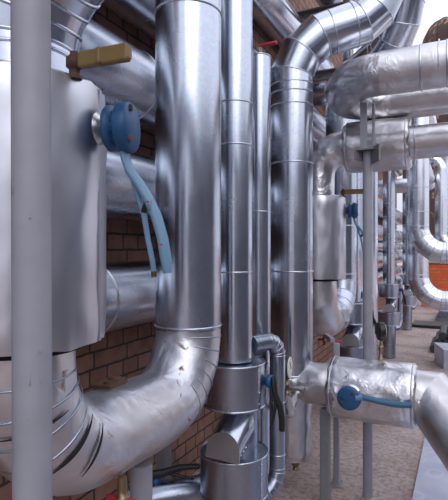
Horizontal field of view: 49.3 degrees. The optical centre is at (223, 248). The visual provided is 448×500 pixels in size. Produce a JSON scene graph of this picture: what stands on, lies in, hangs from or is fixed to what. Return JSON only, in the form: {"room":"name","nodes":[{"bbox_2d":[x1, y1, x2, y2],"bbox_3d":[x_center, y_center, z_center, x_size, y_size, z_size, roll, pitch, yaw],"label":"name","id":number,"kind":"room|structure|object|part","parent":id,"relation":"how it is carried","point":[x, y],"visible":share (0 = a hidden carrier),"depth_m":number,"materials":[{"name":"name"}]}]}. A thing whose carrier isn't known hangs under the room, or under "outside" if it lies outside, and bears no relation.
{"room":"industrial boiler room","nodes":[
{"label":"industrial boiler room","id":0,"kind":"room"},
{"bbox_2d":[0,0,396,499],"bbox_3d":[0.447,-1.700,5.060,0.400,6.400,19.500,0,0,26],"label":"wall","id":1,"kind":"structure","parent":0,"point":[126,352],"depth_m":2.67,"materials":[{"name":"brown brick"}]},
{"bbox_2d":[101,0,325,146],"bbox_3d":[-1.049,-1.280,1.093,0.340,0.340,10.054,0,0,26],"label":"pipe","id":2,"kind":"object","parent":1,"relation":"attached to","point":[138,13],"visible":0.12,"depth_m":2.37,"materials":[{"name":"metal"}]},
{"bbox_2d":[79,19,401,224],"bbox_3d":[0.680,-0.775,4.670,0.350,0.350,18.000,0,0,26],"label":"pipe","id":3,"kind":"object","parent":1,"relation":"attached to","point":[133,81],"visible":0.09,"depth_m":2.08,"materials":[{"name":"silver metal"}]},
{"bbox_2d":[105,251,401,332],"bbox_3d":[0.680,0.215,4.670,0.320,0.320,18.000,0,0,26],"label":"pipe","id":4,"kind":"object","parent":1,"relation":"attached to","point":[130,295],"visible":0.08,"depth_m":2.13,"materials":[{"name":"silver metal"}]},
{"bbox_2d":[378,242,401,250],"bbox_3d":[2.939,-0.038,9.297,0.180,0.180,7.700,0,0,26],"label":"pipe","id":5,"kind":"object","parent":4,"relation":"on","point":[380,244],"visible":0.13,"depth_m":9.60,"materials":[{"name":"silver metal"}]},
{"bbox_2d":[106,150,401,242],"bbox_3d":[0.680,-0.297,4.670,0.330,0.330,18.000,0,0,26],"label":"pipe","id":6,"kind":"object","parent":1,"relation":"attached to","point":[121,203],"visible":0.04,"depth_m":2.11,"materials":[{"name":"silver metal"}]},
{"bbox_2d":[297,2,342,21],"bbox_3d":[1.067,-2.360,4.871,0.880,0.180,0.160,0,0,26],"label":"beam","id":7,"kind":"structure","parent":1,"relation":"attached to","point":[304,14],"depth_m":4.92,"materials":[{"name":"metal"}]},
{"bbox_2d":[315,0,361,46],"bbox_3d":[0.896,-2.570,4.565,0.310,0.310,18.000,0,0,26],"label":"pipe","id":8,"kind":"object","parent":7,"relation":"on","point":[319,2],"visible":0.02,"depth_m":4.82,"materials":[{"name":"silver metal"}]},
{"bbox_2d":[313,67,337,82],"bbox_3d":[0.995,-1.820,5.184,0.480,0.180,0.160,0,0,26],"label":"beam","id":9,"kind":"structure","parent":1,"relation":"attached to","point":[320,75],"depth_m":5.13,"materials":[{"name":"metal"}]},
{"bbox_2d":[253,0,401,176],"bbox_3d":[0.644,-2.040,4.687,0.330,0.330,18.000,0,0,26],"label":"pipe","id":10,"kind":"object","parent":1,"relation":"attached to","point":[277,19],"visible":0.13,"depth_m":4.14,"materials":[{"name":"silver metal"}]},
{"bbox_2d":[378,265,401,284],"bbox_3d":[2.921,0.560,9.306,0.270,0.270,7.700,0,0,26],"label":"pipe","id":11,"kind":"object","parent":1,"relation":"attached to","point":[398,269],"visible":0.07,"depth_m":10.86,"materials":[{"name":"silver metal"}]},
{"bbox_2d":[378,161,447,311],"bbox_3d":[4.986,-0.218,6.168,6.790,1.981,2.608,0,0,26],"label":"pipe","id":12,"kind":"object","parent":1,"relation":"attached to","point":[418,279],"visible":0.34,"depth_m":5.99,"materials":[{"name":"metal"}]},
{"bbox_2d":[407,116,447,263],"bbox_3d":[4.816,-0.828,5.816,6.790,1.961,4.148,0,0,26],"label":"pipe","id":13,"kind":"object","parent":1,"relation":"attached to","point":[425,244],"visible":0.39,"depth_m":4.90,"materials":[{"name":"metal"}]},
{"bbox_2d":[441,157,447,235],"bbox_3d":[6.783,-0.352,8.319,5.835,3.704,0.411,0,0,26],"label":"pipe","id":14,"kind":"object","parent":13,"relation":"attached to","point":[445,159],"visible":0.06,"depth_m":9.31,"materials":[{"name":"metal"}]},
{"bbox_2d":[429,157,447,241],"bbox_3d":[5.243,-0.730,6.699,6.790,1.557,0.180,0,0,26],"label":"pipe","id":15,"kind":"object","parent":1,"relation":"attached to","point":[439,165],"visible":0.62,"depth_m":7.53,"materials":[{"name":"metal"}]},
{"bbox_2d":[192,262,447,499],"bbox_3d":[4.352,1.600,9.003,80.000,0.200,100.000,0,0,26],"label":"floor","id":16,"kind":"structure","parent":0,"point":[397,451],"depth_m":3.55,"materials":[{"name":"concrete paving"}]},
{"bbox_2d":[10,0,52,499],"bbox_3d":[-0.285,-0.200,0.738,0.120,3.400,0.120,0,0,26],"label":"support post","id":17,"kind":"object","parent":16,"relation":"on","point":[30,20],"visible":1,"depth_m":0.72,"materials":[{"name":"grey metal"}]},
{"bbox_2d":[130,459,151,499],"bbox_3d":[-0.257,1.083,1.513,0.147,0.835,0.147,0,0,26],"label":"support stand","id":18,"kind":"object","parent":16,"relation":"on","point":[141,473],"visible":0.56,"depth_m":1.48,"materials":[{"name":"grey paint"}]},
{"bbox_2d":[0,329,221,495],"bbox_3d":[-0.294,0.424,1.437,0.278,0.440,1.029,0,0,26],"label":"return bend","id":19,"kind":"object","parent":18,"relation":"on","point":[99,434],"visible":0.84,"depth_m":1.28,"materials":[{"name":"metal"}]},
{"bbox_2d":[0,59,171,356],"bbox_3d":[-0.399,-0.081,1.117,0.499,0.579,0.378,0,0,-17],"label":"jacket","id":20,"kind":"object","parent":19,"relation":"attached to","point":[83,127],"visible":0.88,"depth_m":1.00,"materials":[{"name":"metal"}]},
{"bbox_2d":[0,0,104,72],"bbox_3d":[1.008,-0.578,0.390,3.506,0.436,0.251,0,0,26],"label":"foil elbow","id":21,"kind":"object","parent":20,"relation":"attached to","point":[70,19],"visible":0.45,"depth_m":1.03,"materials":[{"name":"silver metal"}]},
{"bbox_2d":[66,42,131,80],"bbox_3d":[-0.252,-0.376,0.977,0.157,0.056,0.034,0,0,26],"label":"valve","id":22,"kind":"object","parent":20,"relation":"on","point":[76,61],"visible":0.96,"depth_m":0.97,"materials":[{"name":"metal"}]},
{"bbox_3d":[-0.239,-0.382,0.971,0.128,0.036,0.021,0,0,26],"label":"lever","id":23,"kind":"part","parent":22,"relation":"part of","materials":[{"name":"metal"}]},
{"bbox_3d":[-0.167,-0.085,1.042,0.123,0.276,0.034,0,0,21],"label":"lever","id":24,"kind":"part","parent":20,"relation":"part of","materials":[{"name":"blue plastic"}]},
{"bbox_2d":[106,474,135,499],"bbox_3d":[-0.229,0.650,1.276,0.181,0.100,0.035,0,0,13],"label":"drain cock","id":25,"kind":"object","parent":19,"relation":"attached to","point":[122,488],"visible":1,"depth_m":1.28,"materials":[{"name":"gold metal"}]},
{"bbox_3d":[-0.228,0.665,1.278,0.181,0.032,0.025,0,0,14],"label":"lever","id":26,"kind":"part","parent":25,"relation":"part of","materials":[{"name":"red metal"}]},
{"bbox_2d":[154,0,221,332],"bbox_3d":[-0.131,-1.905,1.796,0.251,4.391,0.251,0,0,26],"label":"pipe","id":27,"kind":"object","parent":19,"relation":"on","point":[187,32],"visible":1,"depth_m":1.69,"materials":[{"name":"silver metal"}]},
{"bbox_2d":[156,444,170,479],"bbox_3d":[-0.301,1.050,2.433,0.126,0.900,0.126,0,0,26],"label":"support stand","id":28,"kind":"object","parent":16,"relation":"on","point":[163,457],"visible":0.28,"depth_m":2.41,"materials":[{"name":"grey paint"}]},
{"bbox_2d":[199,355,268,499],"bbox_3d":[0.042,0.987,2.108,0.299,1.006,0.306,0,0,26],"label":"pump","id":29,"kind":"object","parent":16,"relation":"on","point":[233,461],"visible":0.85,"depth_m":1.99,"materials":[{"name":"metal"}]},
{"bbox_2d":[127,463,203,499],"bbox_3d":[-0.262,1.081,2.192,0.397,0.216,0.151,0,0,-19],"label":"pipe","id":30,"kind":"object","parent":29,"relation":"attached to","point":[184,487],"visible":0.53,"depth_m":2.17,"materials":[{"name":"silver metal"}]},
{"bbox_3d":[-0.216,1.004,2.202,0.215,0.062,0.039,0,0,-8],"label":"lever","id":31,"kind":"part","parent":30,"relation":"part of","materials":[{"name":"black plastic"}]},
{"bbox_2d":[205,414,254,464],"bbox_3d":[0.026,0.758,2.036,0.160,0.196,0.162,0,0,26],"label":"hood","id":32,"kind":"object","parent":29,"relation":"attached to","point":[232,441],"depth_m":2.00,"materials":[{"name":"metal"}]},
{"bbox_2d":[218,0,252,363],"bbox_3d":[0.043,-1.760,2.112,0.168,4.480,0.168,0,0,-19],"label":"riser pipe","id":33,"kind":"object","parent":29,"relation":"on","point":[236,340],"visible":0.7,"depth_m":2.04,"materials":[{"name":"silver metal"}]},
{"bbox_2d":[253,333,285,499],"bbox_3d":[0.197,0.762,2.202,0.211,0.761,0.078,0,0,-43],"label":"pipe","id":34,"kind":"object","parent":29,"relation":"attached to","point":[270,342],"visible":0.85,"depth_m":2.21,"materials":[{"name":"silver metal"}]},
{"bbox_2d":[264,374,284,431],"bbox_3d":[0.198,0.651,2.075,0.133,0.228,0.057,0,0,26],"label":"valve","id":35,"kind":"object","parent":29,"relation":"attached to","point":[270,381],"visible":0.82,"depth_m":2.04,"materials":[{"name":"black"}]},
{"bbox_3d":[0.228,0.655,2.061,0.066,0.220,0.050,0,0,26],"label":"lever","id":36,"kind":"part","parent":35,"relation":"part of","materials":[{"name":"black plastic"}]},
{"bbox_2d":[253,52,270,473],"bbox_3d":[0.173,0.272,2.438,0.127,2.453,0.127,0,0,26],"label":"pipe","id":37,"kind":"object","parent":16,"relation":"on","point":[261,61],"visible":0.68,"depth_m":2.38,"materials":[{"name":"silver metal"}]},
{"bbox_2d":[257,40,276,51],"bbox_3d":[0.211,-0.988,2.420,0.107,0.069,0.036,0,0,26],"label":"valve","id":38,"kind":"object","parent":37,"relation":"on","point":[259,48],"visible":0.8,"depth_m":2.42,"materials":[{"name":"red metal"}]},
{"bbox_3d":[0.216,-1.012,2.417,0.095,0.020,0.020,0,0,26],"label":"lever","id":39,"kind":"part","parent":38,"relation":"part of","materials":[{"name":"red metal"}]},
{"bbox_2d":[318,407,330,499],"bbox_3d":[0.587,1.212,2.826,0.109,0.575,0.109,0,0,26],"label":"support post","id":40,"kind":"object","parent":16,"relation":"on","point":[325,418],"visible":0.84,"depth_m":2.80,"materials":[{"name":"grey metal"}]},
{"bbox_2d":[324,333,342,487],"bbox_3d":[0.724,1.042,3.212,0.092,0.915,0.321,0,0,5],"label":"support post","id":41,"kind":"object","parent":16,"relation":"on","point":[335,482],"visible":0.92,"depth_m":3.08,"materials":[{"name":"grey metal"}]},
{"bbox_3d":[0.708,0.600,3.279,0.030,0.030,0.190,0,0,-1],"label":"cross arm","id":42,"kind":"part","parent":41,"relation":"part of","materials":[{"name":"grey paint"}]},
{"bbox_3d":[0.715,1.487,3.098,0.071,0.026,0.071,0,0,26],"label":"plate","id":43,"kind":"part","parent":41,"relation":"part of","materials":[{"name":"grey paint"}]},
{"bbox_2d":[313,82,377,359],"bbox_3d":[1.282,-0.175,5.378,0.807,3.351,0.264,0,0,26],"label":"pipe","id":44,"kind":"object","parent":16,"relation":"on","point":[319,100],"visible":0.06,"depth_m":5.17,"materials":[{"name":"silver metal"}]},
{"bbox_2d":[340,301,362,358],"bbox_3d":[1.156,0.987,4.413,0.299,1.006,0.306,0,0,26],"label":"pump","id":45,"kind":"object","parent":16,"relation":"on","point":[352,345],"visible":0.3,"depth_m":4.29,"materials":[{"name":"metal"}]},
{"bbox_2d":[343,0,360,302],"bbox_3d":[1.158,-1.760,4.416,0.168,4.480,0.168,0,0,-19],"label":"riser pipe","id":46,"kind":"object","parent":45,"relation":"on","point":[346,55],"visible":0.23,"depth_m":4.35,"materials":[{"name":"silver metal"}]},
{"bbox_2d":[341,326,362,346],"bbox_3d":[1.140,0.758,4.341,0.160,0.196,0.162,0,0,26],"label":"hood","id":47,"kind":"object","parent":45,"relation":"attached to","point":[353,335],"depth_m":4.30,"materials":[{"name":"metal"}]},
{"bbox_2d":[361,290,373,359],"bbox_3d":[1.311,0.762,4.507,0.211,0.761,0.078,0,0,-43],"label":"pipe","id":48,"kind":"object","parent":45,"relation":"attached to","point":[361,290],"visible":0.08,"depth_m":4.53,"materials":[{"name":"silver metal"}]},
{"bbox_2d":[373,311,376,326],"bbox_3d":[1.312,0.651,4.380,0.133,0.228,0.057,0,0,26],"label":"valve","id":49,"kind":"object","parent":45,"relation":"attached to","point":[374,320],"visible":0.16,"depth_m":4.35,"materials":[{"name":"grey metal"}]},
{"bbox_2d":[361,173,362,300],"bbox_3d":[1.287,0.272,4.742,0.127,2.453,0.127,0,0,26],"label":"pipe","id":50,"kind":"object","parent":16,"relation":"on","point":[361,173],"visible":0.02,"depth_m":4.71,"materials":[{"name":"silver metal"}]},
{"bbox_2d":[354,102,380,498],"bbox_3d":[0.866,0.312,2.915,0.160,2.375,0.188,0,0,26],"label":"support post","id":51,"kind":"object","parent":16,"relation":"on","point":[369,156],"visible":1,"depth_m":2.93,"materials":[{"name":"grey metal"}]},
{"bbox_3d":[0.867,-0.591,2.946,0.125,0.010,0.130,0,0,26],"label":"bracket plate","id":52,"kind":"part","parent":51,"relation":"part of","materials":[{"name":"metal"}]},
{"bbox_2d":[325,0,425,330],"bbox_3d":[0.972,-1.469,3.631,0.490,4.262,1.198,0,0,-12],"label":"pipe","id":53,"kind":"object","parent":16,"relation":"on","point":[405,26],"visible":0.3,"depth_m":3.92,"materials":[{"name":"silver metal"}]},
{"bbox_2d":[313,279,348,336],"bbox_3d":[0.710,0.431,3.504,0.282,0.454,0.500,0,0,26],"label":"return bend","id":54,"kind":"object","parent":53,"relation":"attached to","point":[329,317],"visible":0.67,"depth_m":3.33,"materials":[{"name":"metal"}]},
{"bbox_2d":[318,337,342,344],"bbox_3d":[0.774,0.655,3.557,0.181,0.100,0.035,0,0,13],"label":"drain cock","id":55,"kind":"object","parent":54,"relation":"attached to","point":[324,340],"visible":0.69,"depth_m":3.55,"materials":[{"name":"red metal"}]},
{"bbox_3d":[0.775,0.670,3.559,0.181,0.032,0.025,0,0,14],"label":"lever","id":56,"kind":"part","parent":55,"relation":"part of","materials":[{"name":"red metal"}]},
{"bbox_2d":[313,194,362,279],"bbox_3d":[0.702,-0.081,3.363,0.498,0.578,0.378,0,0,43],"label":"jacket","id":57,"kind":"object","parent":54,"relation":"attached to","point":[329,211],"visible":0.7,"depth_m":3.23,"materials":[{"name":"metal"}]},
{"bbox_2d":[313,131,342,194],"bbox_3d":[0.696,-0.582,3.384,0.313,0.443,0.226,0,0,26],"label":"foil elbow","id":58,"kind":"object","parent":57,"relation":"on","point":[327,153],"visible":0.61,"depth_m":3.29,"materials":[{"name":"silver metal"}]},
{"bbox_2d":[341,116,412,173],"bbox_3d":[1.017,-0.680,3.229,0.422,0.344,0.344,0,0,26],"label":"jacket","id":59,"kind":"object","parent":58,"relation":"attached to","point":[392,133],"visible":0.78,"depth_m":3.10,"materials":[{"name":"metal"}]},
{"bbox_2d":[324,39,447,120],"bbox_3d":[2.134,-0.987,2.453,3.274,0.277,0.771,0,0,26],"label":"pipe","id":60,"kind":"object","parent":59,"relation":"attached to","point":[410,81],"visible":0.94,"depth_m":2.73,"materials":[{"name":"silver metal"}]},
{"bbox_2d":[340,189,362,196],"bbox_3d":[0.862,-0.376,3.282,0.157,0.056,0.034,0,0,26],"label":"valve","id":61,"kind":"object","parent":57,"relation":"on","point":[343,192],"visible":0.84,"depth_m":3.28,"materials":[{"name":"metal"}]},
{"bbox_3d":[0.875,-0.382,3.276,0.128,0.036,0.021,0,0,26],"label":"lever","id":62,"kind":"part","parent":61,"relation":"part of","materials":[{"name":"metal"}]},
{"bbox_3d":[0.947,-0.085,3.347,0.123,0.276,0.034,0,0,21],"label":"lever","id":63,"kind":"part","parent":57,"relation":"part of","materials":[{"name":"blue plastic"}]},
{"bbox_2d":[378,283,399,357],"bbox_3d":[2.270,0.987,6.718,0.299,1.006,0.306,0,0,26],"label":"pump","id":64,"kind":"object","parent":16,"relation":"on","point":[388,315],"visible":0.91,"depth_m":6.63,"materials":[{"name":"metal"}]},
{"bbox_2d":[383,170,394,283],"bbox_3d":[2.272,-1.760,6.721,0.168,4.480,0.168,0,0,-19],"label":"riser pipe","id":65,"kind":"object","parent":64,"relation":"on","point":[388,176],"visible":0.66,"depth_m":6.65,"materials":[{"name":"silver metal"}]},
{"bbox_2d":[383,299,395,311],"bbox_3d":[2.255,0.758,6.646,0.160,0.196,0.162,0,0,26],"label":"hood","id":66,"kind":"object","parent":64,"relation":"attached to","point":[390,304],"depth_m":6.61,"materials":[{"name":"metal"}]},
{"bbox_2d":[395,276,402,330],"bbox_3d":[2.425,0.762,6.812,0.211,0.761,0.078,0,0,-43],"label":"pipe","id":67,"kind":"object","parent":64,"relation":"attached to","point":[398,279],"visible":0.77,"depth_m":6.82,"materials":[{"name":"silver metal"}]},
{"bbox_2d":[399,288,405,304],"bbox_3d":[2.426,0.651,6.685,0.133,0.228,0.057,0,0,26],"label":"valve","id":68,"kind":"object","parent":64,"relation":"attached to","point":[400,289],"visible":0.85,"depth_m":6.66,"materials":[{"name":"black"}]},
{"bbox_2d":[399,274,415,329],"bbox_3d":[3.384,0.987,9.023,0.299,1.006,0.306,0,0,26],"label":"pump","id":69,"kind":"object","parent":16,"relation":"on","point":[410,298],"visible":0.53,"depth_m":8.94,"materials":[{"name":"metal"}]},
{"bbox_2d":[402,169,406,274],"bbox_3d":[3.386,-1.760,9.026,0.168,4.480,0.168,0,0,-3],"label":"riser pipe","id":70,"kind":"object","parent":69,"relation":"on","point":[404,172],"visible":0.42,"depth_m":8.98,"materials":[{"name":"silver metal"}]},
{"bbox_2d":[404,286,411,295],"bbox_3d":[3.369,0.758,8.951,0.160,0.196,0.162,0,0,26],"label":"hood","id":71,"kind":"object","parent":69,"relation":"attached to","point":[407,291],"depth_m":8.90,"materials":[{"name":"metal"}]},
{"bbox_2d":[412,438,447,499],"bbox_3d":[1.991,1.489,2.925,1.562,0.022,3.200,0,0,26],"label":"metal sheet","id":72,"kind":"object","parent":16,"relation":"on","point":[431,483],"visible":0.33,"depth_m":3.14,"materials":[{"name":"metal"}]},
{"bbox_2d":[412,320,447,327],"bbox_3d":[4.175,1.470,9.311,1.146,0.061,0.665,0,0,26],"label":"plate stack","id":73,"kind":"object","parent":16,"relation":"on","point":[419,323],"visible":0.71,"depth_m":9.36,"materials":[{"name":"metal"}]},
{"bbox_2d":[430,337,434,352],"bbox_3d":[3.180,1.442,7.347,0.112,0.112,0.803,0,0,26],"label":"pipe","id":74,"kind":"object","parent":16,"relation":"on","point":[433,339],"visible":0.48,"depth_m":7.01,"materials":[{"name":"grey metal"}]},
{"bbox_2d":[421,260,447,306],"bbox_3d":[7.470,0.840,11.661,5.300,1.320,0.420,0,0,26],"label":"wall","id":75,"kind":"structure","parent":16,"relation":"on","point":[438,273],"depth_m":12.45,"materials":[{"name":"orange brick"}]},
{"bbox_2d":[422,16,447,238],"bbox_3d":[11.115,-4.927,24.000,2.612,12.854,2.625,0,0,26],"label":"tank","id":76,"kind":"object","parent":16,"relation":"on","point":[438,29],"visible":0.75,"depth_m":23.37,"materials":[{"name":"metal"}]},
{"bbox_2d":[434,342,447,369],"bbox_3d":[3.246,1.377,6.128,1.094,0.246,0.483,0,0,19],"label":"box","id":77,"kind":"object","parent":16,"relation":"on","point":[440,349],"visible":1,"depth_m":6.21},
{"bbox_2d":[435,311,447,320],"bbox_3d":[5.322,1.380,10.034,1.762,0.190,0.912,0,0,26],"label":"stack","id":78,"kind":"object","parent":16,"relation":"on","point":[440,316],"visible":0.73,"depth_m":9.96,"materials":[{"name":"grey metal"}]},
{"bbox_3d":[5.340,1.380,10.025,1.722,0.050,0.912,0,0,26],"label":"grating panel","id":79,"kind":"part","parent":78,"relation":"part of","materials":[{"name":"grey metal"}]},
{"bbox_3d":[3.281,1.442,7.298,0.112,0.112,0.803,0,0,26],"label":"pipe","id":80,"kind":"object","parent":16,"relation":"on","visible":0},
{"bbox_2d":[434,331,442,342],"bbox_3d":[3.231,1.344,7.322,0.112,0.112,0.803,0,0,26],"label":"pipe","id":81,"kind":"object","parent":80,"relation":"on","point":[437,339],"visible":0.48,"depth_m":6.98,"materials":[{"name":"grey metal"}]},
{"bbox_3d":[3.383,1.442,7.249,0.112,0.112,0.803,0,0,26],"label":"pipe","id":82,"kind":"object","parent":16,"relation":"on","visible":0},
{"bbox_3d":[3.332,1.344,7.273,0.112,0.112,0.803,0,0,26],"label":"pipe","id":83,"kind":"object","parent":82,"relation":"on","visible":0},
{"bbox_2d":[438,324,447,339],"bbox_3d":[3.281,1.246,7.298,0.112,0.112,0.803,0,0,26],"label":"pipe","id":84,"kind":"object","parent":83,"relation":"on","point":[443,330],"visible":1,"depth_m":7.00,"materials":[{"name":"grey metal"}]},
{"bbox_2d":[415,370,447,470],"bbox_3d":[1.216,1.069,2.253,0.291,0.821,1.044,0,0,-18],"label":"pipe","id":85,"kind":"object","parent":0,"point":[431,393],"visible":0.99,"depth_m":2.46,"materials":[{"name":"metal"}]},
{"bbox_2d":[324,356,418,429],"bbox_3d":[0.828,0.800,2.720,0.477,0.352,0.394,0,0,26],"label":"valve","id":86,"kind":"object","parent":85,"relation":"attached to","point":[379,392],"visible":0.96,"depth_m":2.60,"materials":[{"name":"metal"}]},
{"bbox_2d":[285,362,328,462],"bbox_3d":[0.470,0.951,2.917,0.383,0.588,0.267,0,0,26],"label":"pipe tee","id":87,"kind":"object","parent":86,"relation":"attached to","point":[298,441],"visible":0.52,"depth_m":2.83,"materials":[{"name":"metal"}]},
{"bbox_2d":[285,392,298,417],"bbox_3d":[0.359,0.783,2.569,0.058,0.171,0.521,0,0,12],"label":"tube","id":88,"kind":"object","parent":87,"relation":"attached to","point":[291,402],"visible":0.95,"depth_m":2.33,"materials":[{"name":"metal"}]},
{"bbox_2d":[285,355,304,395],"bbox_3d":[0.324,0.606,2.309,0.108,0.192,0.112,0,0,26],"label":"pressure gauge","id":89,"kind":"object","parent":88,"relation":"on","point":[288,360],"visible":0.77,"depth_m":2.31,"materials":[{"name":"white metal"}]},
{"bbox_3d":[0.300,0.658,2.331,0.029,0.088,0.037,0,0,4],"label":"stem","id":90,"kind":"part","parent":89,"relation":"part of","materials":[{"name":"gold metal"}]},
{"bbox_2d":[292,463,298,470],"bbox_3d":[0.426,1.280,2.915,0.042,0.080,0.044,0,0,26],"label":"drain cock","id":91,"kind":"object","parent":87,"relation":"attached to","point":[295,465],"visible":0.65,"depth_m":2.90,"materials":[{"name":"gold metal"}]},
{"bbox_3d":[0.407,1.000,2.946,0.244,0.490,0.243,0,0,26],"label":"drop leg","id":92,"kind":"part","parent":87,"relation":"part of","materials":[{"name":"metal"}]},
{"bbox_3d":[0.534,0.794,2.886,0.240,0.275,0.267,0,0,26],"label":"arm","id":93,"kind":"part","parent":87,"relation":"part of","materials":[{"name":"metal"}]},
{"bbox_2d":[271,0,403,378],"bbox_3d":[0.672,-1.423,2.913,0.797,4.357,0.285,0,0,9],"label":"pipe","id":94,"kind":"object","parent":87,"relation":"on","point":[353,24],"visible":0.95,"depth_m":2.83,"materials":[{"name":"silver metal"}]},
{"bbox_2d":[375,322,386,360],"bbox_3d":[0.896,0.531,2.787,0.042,0.222,0.104,0,0,2],"label":"pressure gauge","id":95,"kind":"object","parent":86,"relation":"on","point":[380,328],"visible":1,"depth_m":2.76,"materials":[{"name":"black metal"}]},
{"bbox_3d":[0.892,0.581,2.776,0.030,0.123,0.043,0,0,26],"label":"stem","id":96,"kind":"part","parent":95,"relation":"part of","materials":[{"name":"gold metal"}]},
{"bbox_3d":[0.823,0.792,2.523,0.278,0.042,0.032,0,0,26],"label":"lever","id":97,"kind":"part","parent":86,"relation":"part of","materials":[{"name":"blue metal"}]},
{"bbox_3d":[2.300,0.050,-1.445,0.400,2.900,9.400,0,0,26],"label":"wall","id":98,"kind":"structure","parent":0,"visible":0},
{"bbox_2d":[409,122,447,159],"bbox_3d":[2.451,-0.683,2.536,2.776,0.227,0.222,0,0,26],"label":"pipe","id":99,"kind":"object","parent":98,"relation":"attached to","point":[426,140],"visible":1,"depth_m":3.02,"materials":[{"name":"metal"}]}
]}

